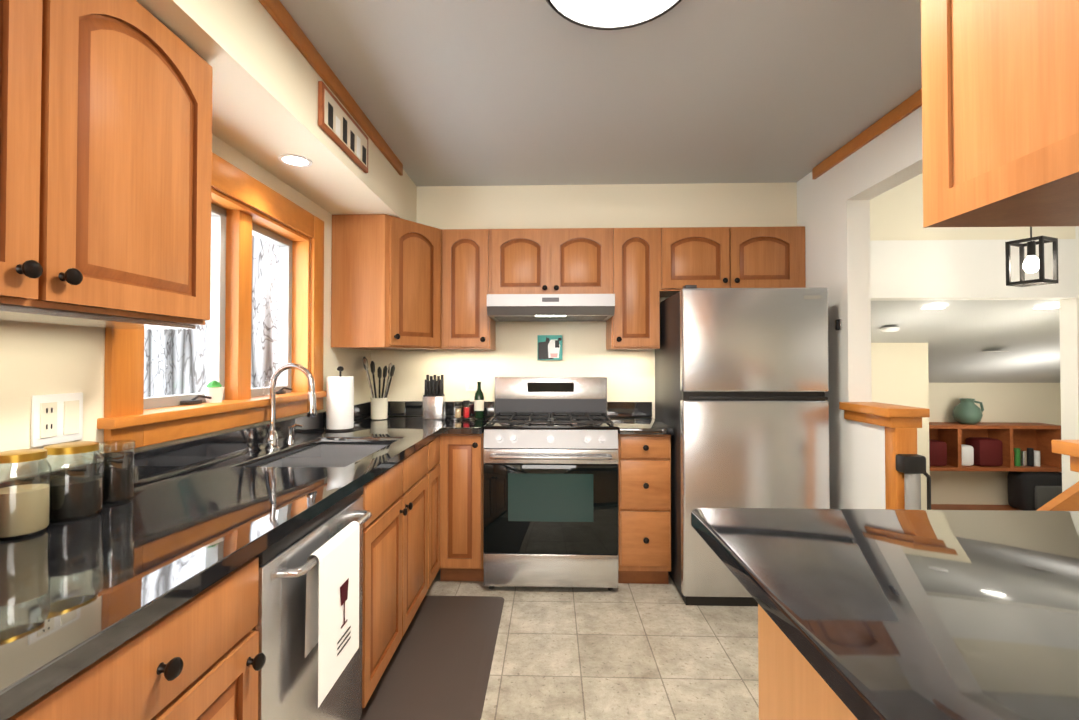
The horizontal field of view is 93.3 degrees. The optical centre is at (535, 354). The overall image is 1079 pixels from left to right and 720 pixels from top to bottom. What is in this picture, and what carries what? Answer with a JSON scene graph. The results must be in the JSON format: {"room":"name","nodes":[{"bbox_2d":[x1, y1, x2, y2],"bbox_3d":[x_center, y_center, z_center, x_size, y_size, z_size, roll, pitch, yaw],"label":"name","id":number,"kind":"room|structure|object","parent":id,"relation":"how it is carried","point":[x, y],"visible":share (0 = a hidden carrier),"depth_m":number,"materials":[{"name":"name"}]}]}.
{"room":"kitchen","nodes":[
{"label":"kitchen","id":0,"kind":"room"},
{"bbox_2d":[0,134,370,480],"bbox_3d":[-1.314,-0.008,0.456,0.150,2.600,6.420,0,-1,2],"label":"wall","id":1,"kind":"structure","parent":0,"point":[41,358],"depth_m":1.35,"materials":[{"name":"beige paint"}]},
{"bbox_2d":[31,392,82,446],"bbox_3d":[-1.206,0.162,1.290,0.010,0.125,0.130,0,-1,2],"label":"outlet","id":2,"kind":"object","parent":1,"relation":"attached to","point":[56,418],"visible":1,"depth_m":1.28,"materials":[{"name":"white plastic"}]},
{"bbox_2d":[0,0,212,328],"bbox_3d":[-1.072,-0.458,0.963,0.298,0.737,0.956,0,-1,2],"label":"upper cabinet","id":3,"kind":"object","parent":1,"relation":"attached to","point":[105,155],"visible":0.98,"depth_m":1.07,"materials":[{"name":"brown wood"}]},
{"bbox_2d":[0,401,370,487],"bbox_3d":[-1.195,0.341,1.426,0.020,0.099,4.217,0,-1,2],"label":"backsplash","id":4,"kind":"structure","parent":1,"relation":"attached to","point":[157,463],"depth_m":1.82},
{"bbox_2d":[97,391,326,428],"bbox_3d":[-1.230,0.202,2.091,0.185,0.030,1.370,0,-1,2],"label":"window sill","id":5,"kind":"structure","parent":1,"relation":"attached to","point":[157,415],"depth_m":1.75,"materials":[{"name":"brown wood"}]},
{"bbox_2d":[203,380,224,402],"bbox_3d":[-1.237,0.142,1.962,0.072,0.085,0.072,0,-1,2],"label":"plant pot","id":6,"kind":"object","parent":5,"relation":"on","point":[214,390],"visible":1,"depth_m":1.94,"materials":[{"name":"white ceramic"}]},
{"bbox_2d":[104,152,323,452],"bbox_3d":[-1.244,-0.223,2.098,0.157,1.020,1.330,0,-1,2],"label":"window","id":7,"kind":"structure","parent":1,"relation":"in","point":[124,376],"depth_m":2.10,"materials":[{"name":"brown wood"}]},
{"bbox_2d":[136,0,416,222],"bbox_3d":[-1.054,-0.993,0.452,0.370,0.310,6.200,0,-1,2],"label":"soffit","id":8,"kind":"structure","parent":0,"point":[266,77],"depth_m":1.78,"materials":[{"name":"beige paint"}]},
{"bbox_2d":[278,154,311,166],"bbox_3d":[-1.002,-0.810,2.129,0.130,0.004,0.130,0,-1,2],"label":"recessed light","id":9,"kind":"object","parent":8,"relation":"attached to","point":[295,160],"visible":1,"depth_m":2.12,"materials":[{"name":"white plastic"}]},
{"bbox_2d":[258,0,402,175],"bbox_3d":[-0.869,-1.120,0.163,0.018,0.065,5.630,0,-1,2],"label":"trim","id":10,"kind":"structure","parent":8,"relation":"attached to","point":[278,12],"depth_m":1.96,"materials":[{"name":"brown wood"}]},
{"bbox_2d":[318,81,367,172],"bbox_3d":[-0.805,-0.947,2.170,0.020,0.170,0.490,0,-1,2],"label":"framed picture","id":11,"kind":"object","parent":8,"relation":"attached to","point":[340,128],"visible":0.96,"depth_m":2.10,"materials":[{"name":"wood"},{"name":"cream canvas"},{"name":"black paint"}]},
{"bbox_2d":[371,297,668,417],"bbox_3d":[0.333,0.038,3.555,2.950,2.600,0.120,0,-1,2],"label":"wall","id":12,"kind":"structure","parent":0,"point":[629,375],"depth_m":3.51,"materials":[{"name":"beige paint"}]},
{"bbox_2d":[388,401,493,415],"bbox_3d":[-0.696,0.372,3.509,0.829,0.099,0.020,0,-1,2],"label":"backsplash","id":13,"kind":"structure","parent":12,"relation":"attached to","point":[395,408],"depth_m":3.50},
{"bbox_2d":[466,374,476,390],"bbox_3d":[-0.441,0.193,3.511,0.075,0.120,0.010,0,-1,2],"label":"outlet","id":14,"kind":"object","parent":12,"relation":"attached to","point":[471,382],"visible":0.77,"depth_m":3.51,"materials":[{"name":"white plastic"}]},
{"bbox_2d":[538,335,561,359],"bbox_3d":[0.101,-0.048,3.492,0.170,0.170,0.022,0,-1,2],"label":"framed picture","id":15,"kind":"object","parent":12,"relation":"attached to","point":[549,347],"visible":0.96,"depth_m":3.48},
{"bbox_2d":[331,214,805,349],"bbox_3d":[0.261,-0.416,3.178,2.824,0.757,0.647,0,-1,2],"label":"upper cabinet","id":16,"kind":"object","parent":12,"relation":"attached to","point":[397,283],"visible":1,"depth_m":3.16,"materials":[{"name":"brown wood"}]},
{"bbox_2d":[487,294,614,321],"bbox_3d":[0.099,-0.290,3.248,0.754,0.125,0.514,0,-1,2],"label":"under-cabinet range hood","id":17,"kind":"object","parent":16,"relation":"attached to","point":[543,307],"visible":1,"depth_m":3.00,"materials":[{"name":"silver metal"}]},
{"bbox_2d":[607,402,651,416],"bbox_3d":[0.642,0.371,3.467,0.302,0.099,0.020,0,-1,2],"label":"backsplash","id":18,"kind":"structure","parent":12,"relation":"attached to","point":[614,409],"depth_m":3.46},
{"bbox_2d":[425,569,758,719],"bbox_3d":[1.575,1.321,0.346,5.930,0.060,6.420,0,-1,2],"label":"floor","id":19,"kind":"structure","parent":0,"point":[630,651],"depth_m":2.23,"materials":[{"name":"tile"}]},
{"bbox_2d":[7,557,265,719],"bbox_3d":[-0.914,0.859,0.819,0.618,0.878,0.593,0,-1,2],"label":"base cabinet","id":20,"kind":"object","parent":19,"relation":"on","point":[199,656],"depth_m":0.88,"materials":[{"name":"brown wood"}]},
{"bbox_2d":[252,486,371,719],"bbox_3d":[-0.839,0.869,1.419,0.619,0.876,0.604,0,-1,2],"label":"dishwasher","id":21,"kind":"object","parent":19,"relation":"on","point":[288,680],"visible":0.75,"depth_m":1.26,"materials":[{"name":"grey metal"}]},
{"bbox_2d":[305,521,359,707],"bbox_3d":[-0.543,0.679,1.379,0.036,0.373,0.265,0,-1,2],"label":"dish towel","id":22,"kind":"object","parent":21,"relation":"hanging from","point":[332,608],"visible":0.98,"depth_m":1.34,"materials":[{"name":"white fabric"}]},
{"bbox_2d":[361,481,370,707],"bbox_3d":[-0.896,0.868,1.421,0.618,0.878,0.648,0,-1,2],"label":"base cabinet","id":23,"kind":"object","parent":19,"relation":"on","point":[366,613],"depth_m":1.74,"materials":[{"name":"brown wood"}]},
{"bbox_2d":[371,436,439,694],"bbox_3d":[-0.867,0.881,2.333,0.618,0.878,1.213,0,-1,2],"label":"base cabinet","id":24,"kind":"object","parent":19,"relation":"on","point":[405,498],"depth_m":2.15,"materials":[{"name":"brown wood"}]},
{"bbox_2d":[0,416,492,719],"bbox_3d":[-0.776,0.409,1.412,0.859,0.035,4.217,0,-1,2],"label":"countertop","id":25,"kind":"structure","parent":24,"relation":"on","point":[77,596],"depth_m":1.03,"materials":[{"name":"black stone"}]},
{"bbox_2d":[0,449,51,540],"bbox_3d":[-1.113,0.298,1.100,0.100,0.177,0.100,0,-1,2],"label":"jar","id":26,"kind":"object","parent":25,"relation":"on","point":[25,511],"visible":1,"depth_m":1.08,"materials":[{"name":"clear glass"}]},
{"bbox_2d":[37,441,104,521],"bbox_3d":[-1.119,0.302,1.230,0.120,0.172,0.120,0,-1,2],"label":"spice jar","id":27,"kind":"object","parent":25,"relation":"on","point":[74,497],"visible":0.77,"depth_m":1.20,"materials":[{"name":"clear glass"}]},
{"bbox_2d":[92,440,135,504],"bbox_3d":[-1.125,0.312,1.360,0.090,0.157,0.090,0,-1,2],"label":"jar","id":28,"kind":"object","parent":25,"relation":"on","point":[119,474],"visible":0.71,"depth_m":1.34,"materials":[{"name":"black"}]},
{"bbox_2d":[263,363,316,449],"bbox_3d":[-1.038,0.220,2.215,0.218,0.366,0.224,0,-1,2],"label":"gooseneck faucet","id":29,"kind":"object","parent":25,"relation":"on","point":[270,440],"visible":1,"depth_m":2.16,"materials":[{"name":"silver metal"}]},
{"bbox_2d":[257,444,388,466],"bbox_3d":[-0.870,0.529,2.165,0.446,0.178,0.756,0,-1,2],"label":"sink","id":30,"kind":"object","parent":25,"relation":"in","point":[332,455],"visible":0.25,"depth_m":2.34,"materials":[{"name":"grey metal"}]},
{"bbox_2d":[325,366,354,431],"bbox_3d":[-1.059,0.237,2.765,0.150,0.349,0.150,0,-1,2],"label":"paper towel holder","id":31,"kind":"object","parent":25,"relation":"on","point":[340,404],"visible":1,"depth_m":2.71,"materials":[{"name":"white paper"}]},
{"bbox_2d":[363,357,394,419],"bbox_3d":[-1.024,0.216,3.317,0.219,0.407,0.208,0,-1,2],"label":"utensil crock","id":32,"kind":"object","parent":25,"relation":"on","point":[379,407],"visible":1,"depth_m":3.28,"materials":[{"name":"beige ceramic"}]},
{"bbox_2d":[422,375,445,419],"bbox_3d":[-0.659,0.276,3.323,0.130,0.288,0.100,0,-1,2],"label":"knife block","id":33,"kind":"object","parent":25,"relation":"on","point":[433,401],"visible":1,"depth_m":3.27,"materials":[{"name":"silver metal"}]},
{"bbox_2d":[455,400,469,417],"bbox_3d":[-0.485,0.363,3.386,0.103,0.115,0.047,0,-1,2],"label":"spice jars","id":34,"kind":"object","parent":25,"relation":"on","point":[458,412],"visible":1,"depth_m":3.37,"materials":[{"name":"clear glass"}]},
{"bbox_2d":[474,382,483,417],"bbox_3d":[-0.372,0.300,3.383,0.065,0.240,0.064,0,-1,2],"label":"wine bottle","id":35,"kind":"object","parent":25,"relation":"on","point":[479,404],"visible":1,"depth_m":3.36,"materials":[{"name":"green glass"}]},
{"bbox_2d":[359,595,503,719],"bbox_3d":[-0.409,1.310,2.304,0.458,0.018,0.990,0,-1,2],"label":"anti-fatigue mat","id":36,"kind":"object","parent":19,"relation":"on","point":[439,665],"visible":0.92,"depth_m":2.13,"materials":[{"name":"brown rubber"}]},
{"bbox_2d":[438,432,483,580],"bbox_3d":[-0.420,0.894,3.204,0.261,0.878,0.598,0,-1,2],"label":"base cabinet","id":37,"kind":"object","parent":19,"relation":"on","point":[461,463],"depth_m":2.91,"materials":[{"name":"brown wood"}]},
{"bbox_2d":[483,377,617,590],"bbox_3d":[0.095,0.739,3.122,0.754,1.185,0.710,0,-1,2],"label":"gas range","id":38,"kind":"object","parent":19,"relation":"on","point":[550,481],"visible":1,"depth_m":2.83,"materials":[{"name":"grey metal"}]},
{"bbox_2d":[618,433,670,583],"bbox_3d":[0.631,0.894,3.172,0.295,0.878,0.598,0,-1,2],"label":"base cabinet","id":39,"kind":"object","parent":19,"relation":"on","point":[644,509],"depth_m":2.87,"materials":[{"name":"brown wood"}]},
{"bbox_2d":[609,417,673,434],"bbox_3d":[0.632,0.435,3.161,0.302,0.035,0.632,0,-1,2],"label":"countertop","id":40,"kind":"structure","parent":39,"relation":"on","point":[639,426],"depth_m":2.93,"materials":[{"name":"black stone"}]},
{"bbox_2d":[655,285,829,605],"bbox_3d":[1.168,0.483,3.042,0.760,1.695,0.761,0,-1,2],"label":"refrigerator","id":41,"kind":"object","parent":19,"relation":"on","point":[741,389],"visible":0.81,"depth_m":2.67,"materials":[{"name":"grey metal"}]},
{"bbox_2d":[691,508,1078,719],"bbox_3d":[0.955,0.825,-0.233,1.227,0.915,3.010,0,-1,2],"label":"countertop","id":42,"kind":"structure","parent":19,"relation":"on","point":[884,614],"depth_m":0.81,"materials":[{"name":"black stone"}]},
{"bbox_2d":[280,0,921,185],"bbox_3d":[1.653,-1.267,0.492,5.780,0.240,6.440,0,-1,2],"label":"ceiling","id":43,"kind":"structure","parent":0,"point":[485,92],"depth_m":2.11,"materials":[{"name":"grey paint"}]},
{"bbox_2d":[546,0,681,29],"bbox_3d":[0.243,-1.098,1.479,0.464,0.068,0.464,0,-1,2],"label":"flush-mount ceiling light","id":44,"kind":"object","parent":43,"relation":"attached to","point":[608,14],"visible":1,"depth_m":1.59,"materials":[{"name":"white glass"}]},
{"bbox_2d":[921,0,1078,227],"bbox_3d":[0.889,-0.711,-0.352,0.356,0.891,2.682,0,-1,2],"label":"upper cabinet","id":45,"kind":"object","parent":43,"relation":"attached to","point":[1000,113],"visible":1,"depth_m":0.84,"materials":[{"name":"brown wood"}]},
{"bbox_2d":[1005,227,1057,286],"bbox_3d":[2.757,-0.841,2.833,0.160,0.902,0.160,0,-1,-23],"label":"pendant lamp","id":46,"kind":"object","parent":43,"relation":"hanging from","point":[1031,263],"visible":0.92,"depth_m":2.81,"materials":[{"name":"black"}]},
{"bbox_2d":[417,182,796,228],"bbox_3d":[0.453,-0.949,3.406,2.460,0.310,0.200,0,-1,2],"label":"soffit","id":47,"kind":"structure","parent":0,"point":[625,206],"depth_m":3.31,"materials":[{"name":"beige paint"}]},
{"bbox_2d":[797,106,922,508],"bbox_3d":[1.649,-0.009,0.353,0.120,2.600,6.200,0,-1,2],"label":"wall","id":48,"kind":"structure","parent":0,"point":[833,210],"depth_m":2.71,"materials":[{"name":"white paint"}]},
{"bbox_2d":[835,319,841,329],"bbox_3d":[1.658,-0.163,2.782,0.011,0.060,0.050,0,-1,2],"label":"bottle opener","id":49,"kind":"object","parent":48,"relation":"attached to","point":[838,324],"visible":0.98,"depth_m":2.77,"materials":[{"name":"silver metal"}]},
{"bbox_2d":[812,88,921,178],"bbox_3d":[1.574,-1.120,0.157,0.018,0.065,5.770,0,-1,2],"label":"trim","id":50,"kind":"structure","parent":48,"relation":"attached to","point":[905,108],"depth_m":2.48,"materials":[{"name":"brown wood"}]},
{"bbox_2d":[839,402,929,508],"bbox_3d":[1.699,0.785,2.495,0.185,1.075,0.397,0,-1,2],"label":"trim","id":51,"kind":"structure","parent":48,"relation":"attached to","point":[901,424],"depth_m":2.34,"materials":[{"name":"brown wood"}]},
{"bbox_2d":[895,454,930,509],"bbox_3d":[1.703,0.674,2.281,0.136,0.450,0.067,0,-1,2],"label":"vacuum","id":52,"kind":"object","parent":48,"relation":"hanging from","point":[912,467],"visible":0.71,"depth_m":2.26,"materials":[{"name":"black"}]},
{"bbox_2d":[871,343,934,509],"bbox_3d":[2.736,1.066,4.716,1.720,2.380,0.100,0,-1,2],"label":"wall","id":53,"kind":"structure","parent":0,"point":[899,373],"depth_m":4.66,"materials":[{"name":"beige paint"}]},
{"bbox_2d":[871,300,1059,382],"bbox_3d":[4.618,-0.046,4.945,5.530,0.750,2.680,0,-1,2],"label":"ceiling","id":54,"kind":"structure","parent":0,"point":[958,336],"depth_m":4.46,"materials":[{"name":"grey paint"}]},
{"bbox_2d":[881,327,899,331],"bbox_3d":[2.939,-0.206,4.219,0.130,0.034,0.128,0,-1,2],"label":"smoke detector","id":55,"kind":"object","parent":54,"relation":"attached to","point":[889,329],"depth_m":4.17,"materials":[{"name":"white plastic"}]},
{"bbox_2d":[922,307,944,308],"bbox_3d":[2.967,-0.346,3.800,0.140,0.004,0.138,0,-1,2],"label":"recessed light","id":56,"kind":"object","parent":54,"relation":"in","point":[929,307],"depth_m":3.80,"materials":[{"name":"white"}]},
{"bbox_2d":[1034,307,1058,308],"bbox_3d":[3.787,-0.346,3.774,0.140,0.004,0.138,0,-1,2],"label":"recessed light","id":57,"kind":"object","parent":54,"relation":"in","point":[1034,308],"depth_m":3.76,"materials":[{"name":"white"}]},
{"bbox_2d":[870,173,1078,491],"bbox_3d":[3.275,0.478,3.563,2.930,3.520,0.150,0,-1,2],"label":"wall","id":58,"kind":"structure","parent":0,"point":[911,258],"depth_m":3.53,"materials":[{"name":"white paint"}]},
{"bbox_2d":[931,383,1061,504],"bbox_3d":[4.601,0.879,6.302,5.650,2.800,0.100,0,-1,2],"label":"wall","id":59,"kind":"structure","parent":0,"point":[1002,402],"depth_m":6.22,"materials":[{"name":"beige paint"}]},
{"bbox_2d":[929,398,1061,471],"bbox_3d":[5.219,0.941,6.071,1.800,0.830,0.318,0,-1,2],"label":"cubby","id":60,"kind":"object","parent":59,"relation":"attached to","point":[968,440],"visible":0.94,"depth_m":5.98,"materials":[{"name":"brown wood"}]},
{"bbox_3d":[4.618,2.288,4.890,5.530,0.060,2.880,0,-1,2],"label":"floor","id":61,"kind":"structure","parent":0,"visible":0},
{"bbox_2d":[931,504,1021,510],"bbox_3d":[5.417,2.050,5.982,2.000,0.450,0.445,0,-1,2],"label":"bench","id":62,"kind":"object","parent":61,"relation":"on","point":[965,507],"visible":0.09,"depth_m":6.08,"materials":[{"name":"brown wood"}]},
{"bbox_2d":[1007,471,1061,510],"bbox_3d":[5.890,1.593,5.931,0.550,0.459,0.340,0,-1,2],"label":"backpack","id":63,"kind":"object","parent":62,"relation":"on","point":[1031,491],"visible":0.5,"depth_m":5.83,"materials":[{"name":"black fabric"}]},
{"bbox_3d":[1.627,0.242,0.420,6.030,3.300,6.540,0,-1,2],"label":"wall","id":64,"kind":"structure","parent":0,"visible":0},
{"bbox_2d":[1036,481,1078,510],"bbox_3d":[2.194,0.596,2.079,0.614,0.459,0.040,0,-1,2],"label":"trim","id":65,"kind":"structure","parent":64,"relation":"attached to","point":[1067,499],"depth_m":2.06,"materials":[{"name":"brown wood"}]},
{"bbox_3d":[1.619,0.796,-0.628,0.120,0.960,4.260,0,-1,2],"label":"wall","id":66,"kind":"structure","parent":0,"visible":0},
{"bbox_2d":[1051,440,1078,471],"bbox_3d":[1.620,0.272,-0.600,0.230,0.090,4.300,0,-1,2],"label":"trim","id":67,"kind":"structure","parent":66,"relation":"on","point":[1070,448],"depth_m":1.51,"materials":[{"name":"brown wood"}]},
{"label":"outside","id":68,"kind":"structure","parent":0,"visible":0},
{"bbox_2d":[144,235,278,396],"bbox_3d":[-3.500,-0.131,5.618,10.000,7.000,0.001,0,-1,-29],"label":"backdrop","id":69,"kind":"structure","parent":68,"point":[161,362],"depth_m":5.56,"materials":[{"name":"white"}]}
]}

